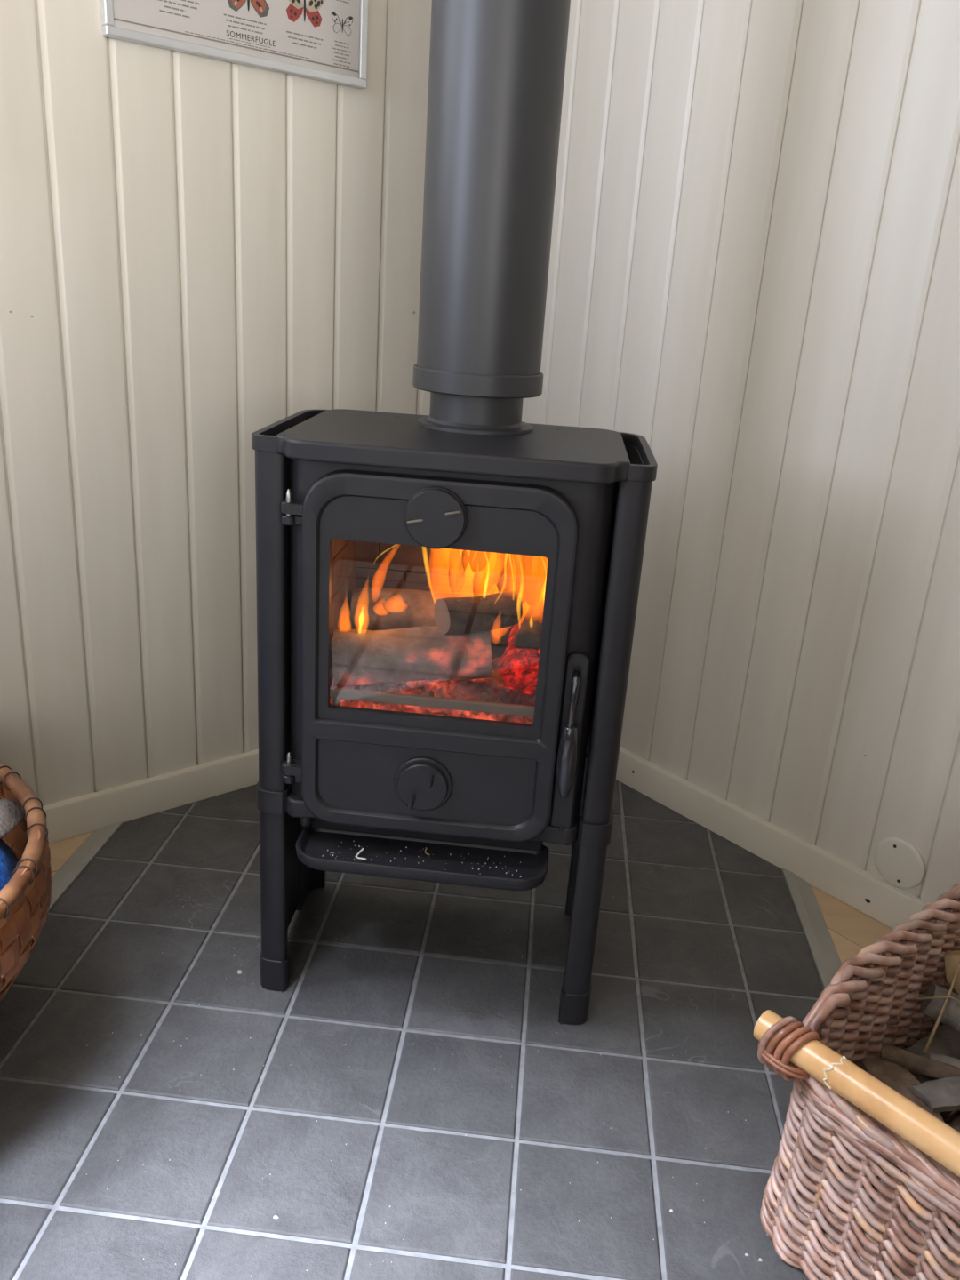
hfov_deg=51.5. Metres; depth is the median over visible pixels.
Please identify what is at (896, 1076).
bark slab
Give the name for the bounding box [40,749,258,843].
baseboard
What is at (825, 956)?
trim
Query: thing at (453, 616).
log
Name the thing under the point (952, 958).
log
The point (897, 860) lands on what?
cover plate
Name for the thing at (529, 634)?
log
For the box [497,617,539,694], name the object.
log
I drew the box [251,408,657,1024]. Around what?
wood stove
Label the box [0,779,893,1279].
floor
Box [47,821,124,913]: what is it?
trim
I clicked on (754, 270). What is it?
wall
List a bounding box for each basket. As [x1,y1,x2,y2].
[0,762,52,1001]
[753,883,959,1279]
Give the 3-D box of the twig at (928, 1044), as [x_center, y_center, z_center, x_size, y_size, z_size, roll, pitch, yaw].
[0.487,0.379,1.042,0.005,0.082,0.090,19,25,35]
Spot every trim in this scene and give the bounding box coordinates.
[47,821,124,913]
[781,867,841,989]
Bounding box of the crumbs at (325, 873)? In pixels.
[85,872,767,1276]
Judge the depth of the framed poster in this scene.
1.42 m
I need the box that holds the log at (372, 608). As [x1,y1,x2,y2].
[351,586,502,641]
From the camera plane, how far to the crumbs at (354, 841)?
1.19 m
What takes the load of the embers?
on the wood stove
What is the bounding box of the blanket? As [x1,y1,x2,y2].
[0,838,18,890]
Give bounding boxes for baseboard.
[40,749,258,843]
[616,746,929,928]
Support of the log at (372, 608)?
on the embers
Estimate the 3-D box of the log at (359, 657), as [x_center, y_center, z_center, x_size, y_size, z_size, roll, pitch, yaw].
[-0.081,0.019,1.204,0.194,0.083,0.069,3,20,-3]
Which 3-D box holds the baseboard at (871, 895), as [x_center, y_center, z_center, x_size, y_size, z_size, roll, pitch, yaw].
[0.994,0.577,1.112,0.014,0.062,3.000,-13,26,-38]
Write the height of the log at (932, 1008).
0.069 m
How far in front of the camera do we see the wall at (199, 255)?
1.51 m
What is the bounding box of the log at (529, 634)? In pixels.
[513,596,544,651]
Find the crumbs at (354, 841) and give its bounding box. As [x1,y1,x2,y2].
[322,840,520,877]
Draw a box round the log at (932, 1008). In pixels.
[920,984,959,1032]
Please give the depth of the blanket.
1.15 m
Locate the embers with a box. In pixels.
[329,653,535,723]
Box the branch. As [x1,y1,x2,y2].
[928,1051,959,1067]
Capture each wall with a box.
[0,0,431,806]
[521,0,959,903]
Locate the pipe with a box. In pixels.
[412,0,570,435]
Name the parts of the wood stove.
panel, leg, plate, leg, plate, door, plate, handle, latch plate, handle rod, leg, leg, panel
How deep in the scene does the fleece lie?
1.18 m
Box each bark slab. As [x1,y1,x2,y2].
[862,1055,944,1122]
[906,1076,959,1112]
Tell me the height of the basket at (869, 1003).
0.284 m
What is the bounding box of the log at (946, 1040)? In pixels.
[906,1024,959,1083]
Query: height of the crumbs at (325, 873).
0.001 m
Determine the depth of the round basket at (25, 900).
1.05 m
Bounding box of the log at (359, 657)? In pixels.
[331,626,491,686]
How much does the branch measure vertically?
0.026 m
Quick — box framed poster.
[100,0,367,88]
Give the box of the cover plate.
[873,837,924,888]
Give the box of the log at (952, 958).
[944,950,959,994]
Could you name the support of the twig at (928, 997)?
on the log at (932, 1008)
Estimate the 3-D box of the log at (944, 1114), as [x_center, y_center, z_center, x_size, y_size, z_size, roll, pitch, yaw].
[0.505,0.531,1.081,0.381,0.082,0.080,-14,26,-40]
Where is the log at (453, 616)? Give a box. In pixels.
[433,591,522,635]
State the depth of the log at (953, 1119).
0.97 m
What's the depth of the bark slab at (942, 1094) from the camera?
0.96 m
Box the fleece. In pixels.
[0,798,24,838]
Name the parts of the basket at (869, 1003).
rim rod, border rod, border rod, border rod, border rod, bamboo handle, border rod, border rod, rim rod, rim rod, rim rod, border rod, rim rod, border rod, border rod, border rod, border rod, border rod, border rod, border rod, border rod, border rod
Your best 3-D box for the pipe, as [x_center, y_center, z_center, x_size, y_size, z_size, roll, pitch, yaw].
[0.040,-0.931,0.971,0.156,1.429,0.156,5,20,4]
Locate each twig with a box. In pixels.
[914,996,959,1001]
[922,960,959,1055]

